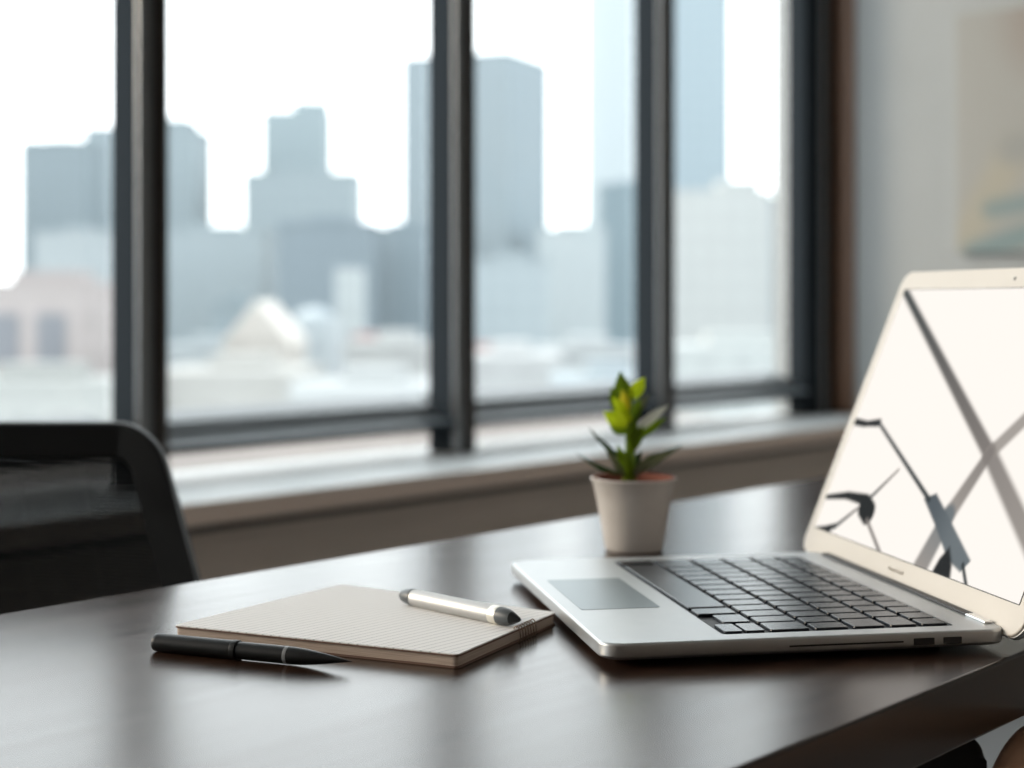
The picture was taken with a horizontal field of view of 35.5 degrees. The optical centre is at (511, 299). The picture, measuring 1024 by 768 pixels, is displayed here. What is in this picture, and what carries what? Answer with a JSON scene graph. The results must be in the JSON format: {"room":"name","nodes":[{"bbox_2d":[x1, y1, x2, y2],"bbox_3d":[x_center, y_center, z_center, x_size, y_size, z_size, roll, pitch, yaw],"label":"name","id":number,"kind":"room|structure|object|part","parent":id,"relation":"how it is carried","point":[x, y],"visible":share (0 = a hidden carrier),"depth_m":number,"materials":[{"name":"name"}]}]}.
{"room":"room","nodes":[
{"label":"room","id":0,"kind":"room"},
{"bbox_2d":[2,445,839,613],"bbox_3d":[-1.465,-0.451,1.831,0.390,2.850,7.265,0,0,41],"label":"wall","id":1,"kind":"structure","parent":0,"point":[249,549],"depth_m":3.08,"materials":[{"name":"grey paint"}]},
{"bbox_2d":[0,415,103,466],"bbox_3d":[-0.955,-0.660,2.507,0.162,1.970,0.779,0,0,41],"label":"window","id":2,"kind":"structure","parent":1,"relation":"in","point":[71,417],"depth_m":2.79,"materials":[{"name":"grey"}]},
{"bbox_2d":[112,0,455,487],"bbox_3d":[-0.440,-0.660,3.107,0.162,1.970,0.803,0,0,41],"label":"window","id":3,"kind":"structure","parent":1,"relation":"in","point":[139,27],"depth_m":2.79,"materials":[{"name":"grey metal"}]},
{"bbox_3d":[-0.420,0.238,3.131,0.160,0.067,0.741,0,0,41],"label":"rail","id":4,"kind":"part","parent":3,"relation":"part of","materials":[{"name":"grey metal"}]},
{"bbox_2d":[2,413,724,488],"bbox_3d":[-1.879,0.412,2.187,0.798,0.125,7.265,0,0,41],"label":"trim","id":5,"kind":"structure","parent":1,"relation":"attached to","point":[212,459],"depth_m":3.84,"materials":[{"name":"stone"}]},
{"bbox_2d":[0,440,841,557],"bbox_3d":[-1.310,0.371,1.697,0.020,0.018,7.265,0,0,41],"label":"trim","id":6,"kind":"structure","parent":1,"relation":"attached to","point":[295,516],"depth_m":3.06,"materials":[{"name":"grey"}]},
{"bbox_2d":[0,411,850,550],"bbox_3d":[-1.427,0.344,1.798,0.410,0.038,7.265,0,0,41],"label":"windowsill","id":7,"kind":"structure","parent":1,"relation":"attached to","point":[207,496],"depth_m":3.14,"materials":[{"name":"grey stone"}]},
{"bbox_2d":[421,0,659,453],"bbox_3d":[0.063,-0.660,3.691,0.162,1.970,0.738,0,0,41],"label":"window","id":8,"kind":"structure","parent":1,"relation":"in","point":[452,23],"depth_m":3.39,"materials":[{"name":"grey metal"}]},
{"bbox_3d":[0.082,0.238,3.715,0.160,0.067,0.676,0,0,41],"label":"rail","id":9,"kind":"part","parent":8,"relation":"part of","materials":[{"name":"grey metal"}]},
{"bbox_2d":[628,0,811,431],"bbox_3d":[0.540,-0.660,4.246,0.162,1.970,0.727,0,0,41],"label":"window","id":10,"kind":"structure","parent":1,"relation":"in","point":[654,20],"depth_m":3.95,"materials":[{"name":"grey metal"}]},
{"bbox_3d":[0.560,0.238,4.270,0.160,0.067,0.665,0,0,41],"label":"rail","id":11,"kind":"part","parent":10,"relation":"part of","materials":[{"name":"grey metal"}]},
{"bbox_2d":[787,0,831,415],"bbox_3d":[0.852,-0.660,4.544,0.085,1.970,0.130,0,0,41],"label":"window frame","id":12,"kind":"structure","parent":1,"relation":"attached to","point":[809,22],"depth_m":4.50,"materials":[{"name":"grey metal"}]},
{"bbox_2d":[774,0,1023,411],"bbox_3d":[3.115,-0.451,2.762,6.080,2.850,0.121,0,0,41],"label":"wall","id":13,"kind":"structure","parent":0,"point":[905,50],"depth_m":4.45,"materials":[{"name":"grey paint"}]},
{"bbox_2d":[831,0,854,414],"bbox_3d":[0.936,-0.775,4.550,0.085,2.200,0.010,0,0,41],"label":"trim","id":14,"kind":"structure","parent":13,"relation":"attached to","point":[843,11],"depth_m":4.54,"materials":[{"name":"brown wood"}]},
{"bbox_2d":[956,7,1023,252],"bbox_3d":[1.550,-0.446,4.010,0.920,0.640,0.026,0,0,41],"label":"painting","id":15,"kind":"object","parent":13,"relation":"attached to","point":[989,44],"visible":1,"depth_m":4.24,"materials":[{"name":"grey fabric"}]},
{"bbox_2d":[975,716,1023,767],"bbox_3d":[0.745,1.024,-0.070,6.180,0.100,7.465,0,0,41],"label":"floor","id":16,"kind":"structure","parent":0,"point":[991,743],"depth_m":3.55,"materials":[{"name":"carpet"}]},
{"bbox_2d":[0,421,200,613],"bbox_3d":[-0.524,0.544,1.329,0.609,0.860,0.657,0,0,0],"label":"office chair","id":17,"kind":"object","parent":16,"relation":"on","point":[162,520],"visible":0.41,"depth_m":1.50,"materials":[{"name":"black plastic"}]},
{"bbox_2d":[0,477,1023,767],"bbox_3d":[-0.074,0.600,1.020,0.606,0.750,3.450,0,0,41],"label":"desk","id":18,"kind":"object","parent":16,"relation":"on","point":[83,684],"visible":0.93,"depth_m":0.93,"materials":[{"name":"brown wood"}]},
{"bbox_2d":[151,633,351,664],"bbox_3d":[-0.163,0.219,0.995,0.143,0.012,0.012,0,0,23],"label":"pen","id":19,"kind":"object","parent":18,"relation":"on","point":[160,642],"visible":1,"depth_m":0.99,"materials":[{"name":"black plastic"}]},
{"bbox_2d":[176,584,554,667],"bbox_3d":[-0.089,0.219,1.097,0.214,0.012,0.179,0,0,26],"label":"notebook","id":20,"kind":"object","parent":18,"relation":"on","point":[337,620],"visible":0.95,"depth_m":1.06,"materials":[{"name":"brown paper"}]},
{"bbox_2d":[399,588,520,625],"bbox_3d":[-0.036,0.210,1.093,0.012,0.012,0.122,0,0,-43],"label":"pen","id":21,"kind":"object","parent":20,"relation":"on","point":[494,614],"visible":1,"depth_m":1.08,"materials":[{"name":"grey plastic"}]},
{"bbox_2d":[576,371,682,553],"bbox_3d":[0.111,0.144,1.436,0.082,0.161,0.078,0,0,31],"label":"potted plant","id":22,"kind":"object","parent":18,"relation":"on","point":[633,502],"visible":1,"depth_m":1.42,"materials":[{"name":"green plant"}]},
{"bbox_3d":[0.105,0.127,1.437,0.012,0.074,0.012,0,0,0],"label":"stem","id":23,"kind":"part","parent":22,"relation":"part of","materials":[{"name":"green plant"}]},
{"bbox_3d":[0.110,0.192,1.437,0.078,0.066,0.078,0,0,0],"label":"pot","id":24,"kind":"part","parent":22,"relation":"part of","materials":[{"name":"ceramic"}]},
{"bbox_2d":[511,268,1023,659],"bbox_3d":[0.204,0.100,1.178,0.366,0.249,0.384,0,0,-10],"label":"laptop","id":25,"kind":"object","parent":18,"relation":"on","point":[914,538],"visible":1,"depth_m":1.17,"materials":[{"name":"metal"}]},
{"bbox_3d":[0.333,0.096,1.202,0.102,0.240,0.382,0,0,-10],"label":"lid","id":26,"kind":"part","parent":25,"relation":"part of","materials":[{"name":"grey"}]},
{"bbox_2d":[916,726,1023,767],"bbox_3d":[0.107,0.624,0.896,0.559,0.705,0.512,0,0,0],"label":"chair","id":27,"kind":"object","parent":16,"relation":"on","point":[970,754],"visible":0.16,"depth_m":1.08,"materials":[{"name":"black fabric"}]},
{"bbox_3d":[0.106,0.465,1.100,0.428,0.340,0.044,0,0,0],"label":"backrest","id":28,"kind":"part","parent":27,"relation":"part of","materials":[{"name":"black fabric"}]},
{"bbox_3d":[0.354,0.623,0.882,0.076,0.704,0.464,0,0,-5],"label":"arm","id":29,"kind":"part","parent":27,"relation":"part of","materials":[{"name":"beige wood"}]},
{"label":"outside","id":30,"kind":"structure","parent":0,"visible":0},
{"bbox_3d":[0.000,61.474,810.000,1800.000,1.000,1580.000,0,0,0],"label":"ground","id":31,"kind":"structure","parent":30,"visible":0},
{"bbox_2d":[0,271,111,374],"bbox_3d":[-39.731,29.250,137.000,13.787,63.450,14.300,0,0,0],"label":"building","id":32,"kind":"structure","parent":31,"relation":"on","point":[46,316],"depth_m":130.01,"materials":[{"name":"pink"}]},
{"bbox_2d":[0,362,111,420],"bbox_3d":[-33.825,32.762,114.500,14.050,56.424,9.300,0,0,0],"label":"building","id":33,"kind":"structure","parent":31,"relation":"on","point":[27,389],"depth_m":109.99,"materials":[{"name":"grey"}]},
{"bbox_2d":[0,362,90,377],"bbox_3d":[-33.688,5.050,115.400,5.775,1.000,3.600,0,0,0],"label":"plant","id":34,"kind":"object","parent":33,"relation":"on","point":[13,369],"depth_m":113.59,"materials":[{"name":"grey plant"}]},
{"bbox_2d":[19,139,104,270],"bbox_3d":[-119.963,9.080,427.350,18.675,103.790,15.000,0,0,0],"label":"building","id":35,"kind":"structure","parent":31,"relation":"on","point":[62,180],"depth_m":420.00,"materials":[{"name":"grey"}]},
{"bbox_2d":[33,228,111,281],"bbox_3d":[-82.500,23.643,305.700,14.550,74.662,11.700,0,0,0],"label":"building","id":36,"kind":"structure","parent":31,"relation":"on","point":[73,249],"depth_m":300.01,"materials":[{"name":"grey"}]},
{"bbox_2d":[83,118,212,231],"bbox_3d":[-109.275,3.475,483.160,33.200,115.000,26.620,0,0,0],"label":"building","id":37,"kind":"structure","parent":31,"relation":"on","point":[190,147],"depth_m":470.03,"materials":[{"name":"grey"}]},
{"bbox_2d":[168,335,226,366],"bbox_3d":[-35.100,32.550,185.000,9.300,56.850,10.300,0,0,0],"label":"building","id":38,"kind":"structure","parent":31,"relation":"on","point":[201,347],"depth_m":180.02,"materials":[{"name":"grey"}]},
{"bbox_2d":[191,335,226,344],"bbox_3d":[-35.010,4.625,186.000,3.780,1.000,4.000,0,0,0],"label":"plant","id":39,"kind":"object","parent":38,"relation":"on","point":[197,339],"depth_m":184.02,"materials":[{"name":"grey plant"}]},
{"bbox_2d":[168,225,275,343],"bbox_3d":[-63.113,22.532,339.240,23.400,76.886,18.780,0,0,0],"label":"building","id":40,"kind":"structure","parent":31,"relation":"on","point":[207,263],"depth_m":329.98,"materials":[{"name":"grey"}]},
{"bbox_2d":[211,294,254,334],"bbox_3d":[-37.144,30.065,215.000,4.762,61.818,10.300,0,0,0],"label":"building","id":41,"kind":"structure","parent":31,"relation":"on","point":[225,314],"depth_m":210.00,"materials":[{"name":"grey"}]},
{"bbox_2d":[168,353,323,408],"bbox_3d":[-21.525,32.662,127.000,11.550,56.624,14.300,0,0,0],"label":"building","id":42,"kind":"structure","parent":31,"relation":"on","point":[228,378],"depth_m":120.01,"materials":[{"name":"grey"}]},
{"bbox_2d":[209,353,279,367],"bbox_3d":[-21.413,4.850,128.400,4.725,1.000,5.600,0,0,0],"label":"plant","id":43,"kind":"object","parent":42,"relation":"on","point":[223,360],"depth_m":125.61,"materials":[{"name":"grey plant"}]},
{"bbox_2d":[221,301,306,363],"bbox_3d":[-24.000,30.527,156.000,6.575,60.896,12.200,0,0,0],"label":"building","id":44,"kind":"structure","parent":31,"relation":"on","point":[265,327],"depth_m":150.01,"materials":[{"name":"grey"}]},
{"bbox_2d":[262,101,332,170],"bbox_3d":[-68.648,-1.147,513.206,20.516,124.243,16.412,0,0,0],"label":"building","id":45,"kind":"structure","parent":31,"relation":"on","point":[301,136],"depth_m":505.00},
{"bbox_2d":[242,167,363,303],"bbox_3d":[-61.094,11.006,472.000,32.787,99.936,24.300,0,0,0],"label":"building","id":46,"kind":"structure","parent":31,"relation":"on","point":[291,193],"depth_m":460.04,"materials":[{"name":"grey"}]},
{"bbox_2d":[292,307,341,376],"bbox_3d":[-22.422,30.880,181.000,5.031,60.188,12.000,0,0,0],"label":"building","id":47,"kind":"structure","parent":31,"relation":"on","point":[323,334],"depth_m":174.99,"materials":[{"name":"grey"}]},
{"bbox_2d":[277,217,378,331],"bbox_3d":[-35.062,22.584,307.050,17.925,76.782,14.400,0,0,0],"label":"building","id":48,"kind":"structure","parent":31,"relation":"on","point":[309,252],"depth_m":300.01,"materials":[{"name":"grey"}]},
{"bbox_2d":[335,268,364,368],"bbox_3d":[-24.750,28.087,245.000,3.600,65.774,10.000,0,0,0],"label":"building","id":49,"kind":"structure","parent":31,"relation":"on","point":[349,282],"depth_m":240.01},
{"bbox_2d":[288,365,428,401],"bbox_3d":[-10.290,32.957,118.000,10.800,56.034,12.300,0,0,0],"label":"building","id":50,"kind":"structure","parent":31,"relation":"on","point":[356,380],"depth_m":112.46,"materials":[{"name":"grey"}]},
{"bbox_2d":[342,365,406,380],"bbox_3d":[-10.185,5.440,119.200,4.410,1.000,4.800,0,0,0],"label":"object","id":51,"kind":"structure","parent":50,"relation":"on","point":[351,372],"depth_m":116.80,"materials":[{"name":"grey concrete"}]},
{"bbox_2d":[352,332,376,339],"bbox_3d":[-15.913,32.506,195.000,6.175,56.937,10.000,0,0,0],"label":"building","id":52,"kind":"structure","parent":31,"relation":"on","point":[361,335],"depth_m":190.00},
{"bbox_2d":[343,330,428,376],"bbox_3d":[-11.203,31.987,155.000,9.206,57.974,10.300,0,0,0],"label":"building","id":53,"kind":"structure","parent":31,"relation":"on","point":[391,347],"depth_m":150.01,"materials":[{"name":"grey"}]},
{"bbox_2d":[377,330,417,341],"bbox_3d":[-11.114,3.500,156.000,3.741,1.000,4.000,0,0,0],"label":"plant","id":54,"kind":"object","parent":53,"relation":"on","point":[383,335],"depth_m":154.02,"materials":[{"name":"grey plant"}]},
{"bbox_2d":[378,222,428,339],"bbox_3d":[-22.000,22.537,325.440,13.900,76.874,11.180,0,0,0],"label":"building","id":55,"kind":"structure","parent":31,"relation":"on","point":[403,247],"depth_m":319.98,"materials":[{"name":"grey"}]},
{"bbox_2d":[402,50,548,258],"bbox_3d":[-7.756,4.243,351.000,25.288,113.462,22.000,0,0,24],"label":"building","id":56,"kind":"structure","parent":31,"relation":"on","point":[512,88],"depth_m":342.37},
{"bbox_2d":[476,343,490,350],"bbox_3d":[-2.869,32.878,174.000,3.188,56.193,8.000,0,0,0],"label":"building","id":57,"kind":"structure","parent":31,"relation":"on","point":[479,346],"depth_m":169.98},
{"bbox_2d":[476,253,548,350],"bbox_3d":[-0.156,26.768,255.000,11.862,68.412,10.300,0,0,0],"label":"building","id":58,"kind":"structure","parent":31,"relation":"on","point":[512,288],"depth_m":250.00,"materials":[{"name":"grey"}]},
{"bbox_2d":[476,341,561,389],"bbox_3d":[-0.162,32.256,136.000,8.425,57.437,12.300,0,0,0],"label":"building","id":59,"kind":"structure","parent":31,"relation":"on","point":[508,364],"depth_m":130.01,"materials":[{"name":"grey"}]},
{"bbox_2d":[491,341,530,353],"bbox_3d":[-0.081,4.037,137.200,3.412,1.000,4.800,0,0,0],"label":"plant","id":60,"kind":"object","parent":59,"relation":"on","point":[497,347],"depth_m":134.80,"materials":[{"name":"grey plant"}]},
{"bbox_2d":[536,224,606,343],"bbox_3d":[12.375,22.518,335.610,14.325,76.912,11.520,0,0,0],"label":"building","id":61,"kind":"structure","parent":31,"relation":"on","point":[576,253],"depth_m":329.98,"materials":[{"name":"grey"}]},
{"bbox_2d":[537,335,633,370],"bbox_3d":[7.800,32.337,165.000,10.300,57.274,10.300,0,0,0],"label":"building","id":62,"kind":"structure","parent":31,"relation":"on","point":[578,348],"depth_m":160.00,"materials":[{"name":"grey"}]},
{"bbox_2d":[567,335,609,345],"bbox_3d":[7.900,4.200,166.000,4.200,1.000,4.000,0,0,0],"label":"plant","id":63,"kind":"object","parent":62,"relation":"on","point":[572,340],"depth_m":163.99,"materials":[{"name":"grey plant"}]},
{"bbox_2d":[549,359,633,384],"bbox_3d":[7.223,32.792,121.000,8.566,56.365,12.300,0,0,0],"label":"building","id":64,"kind":"structure","parent":31,"relation":"on","point":[595,370],"depth_m":119.80,"materials":[{"name":"grey"}]},
{"bbox_2d":[585,0,633,227],"bbox_3d":[44.950,-40.443,632.400,31.300,202.834,25.100,0,0,0],"label":"building","id":65,"kind":"structure","parent":31,"relation":"on","point":[609,24],"depth_m":619.96,"materials":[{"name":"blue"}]},
{"bbox_2d":[597,181,633,343],"bbox_3d":[28.263,16.200,385.890,15.025,89.550,12.080,0,0,0],"label":"building","id":66,"kind":"structure","parent":31,"relation":"on","point":[615,202],"depth_m":379.99,"materials":[{"name":"grey"}]},
{"bbox_2d":[616,181,633,183],"bbox_3d":[28.410,-28.075,387.068,6.184,1.000,4.712,0,0,0],"label":"plant","id":67,"kind":"object","parent":66,"relation":"on","point":[618,182],"depth_m":384.75,"materials":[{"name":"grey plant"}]},
{"bbox_2d":[675,0,730,189],"bbox_3d":[49.853,-21.365,437.202,18.306,164.680,14.705,0,0,0],"label":"building","id":68,"kind":"structure","parent":31,"relation":"on","point":[702,27],"depth_m":429.95,"materials":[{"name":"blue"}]},
{"bbox_2d":[675,179,771,341],"bbox_3d":[32.812,20.993,256.250,15.625,79.962,12.500,0,0,0],"label":"building","id":69,"kind":"structure","parent":31,"relation":"on","point":[723,234],"depth_m":250.00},
{"bbox_2d":[675,332,773,415],"bbox_3d":[21.262,32.012,147.000,16.925,57.924,14.300,0,0,0],"label":"building","id":70,"kind":"structure","parent":31,"relation":"on","point":[718,352],"depth_m":140.00,"materials":[{"name":"grey"}]},
{"bbox_2d":[772,195,773,331],"bbox_3d":[48.094,21.131,275.000,11.438,79.687,10.300,0,0,0],"label":"building","id":71,"kind":"structure","parent":31,"relation":"on","point":[772,195],"depth_m":269.98,"materials":[{"name":"grey"}]}
]}

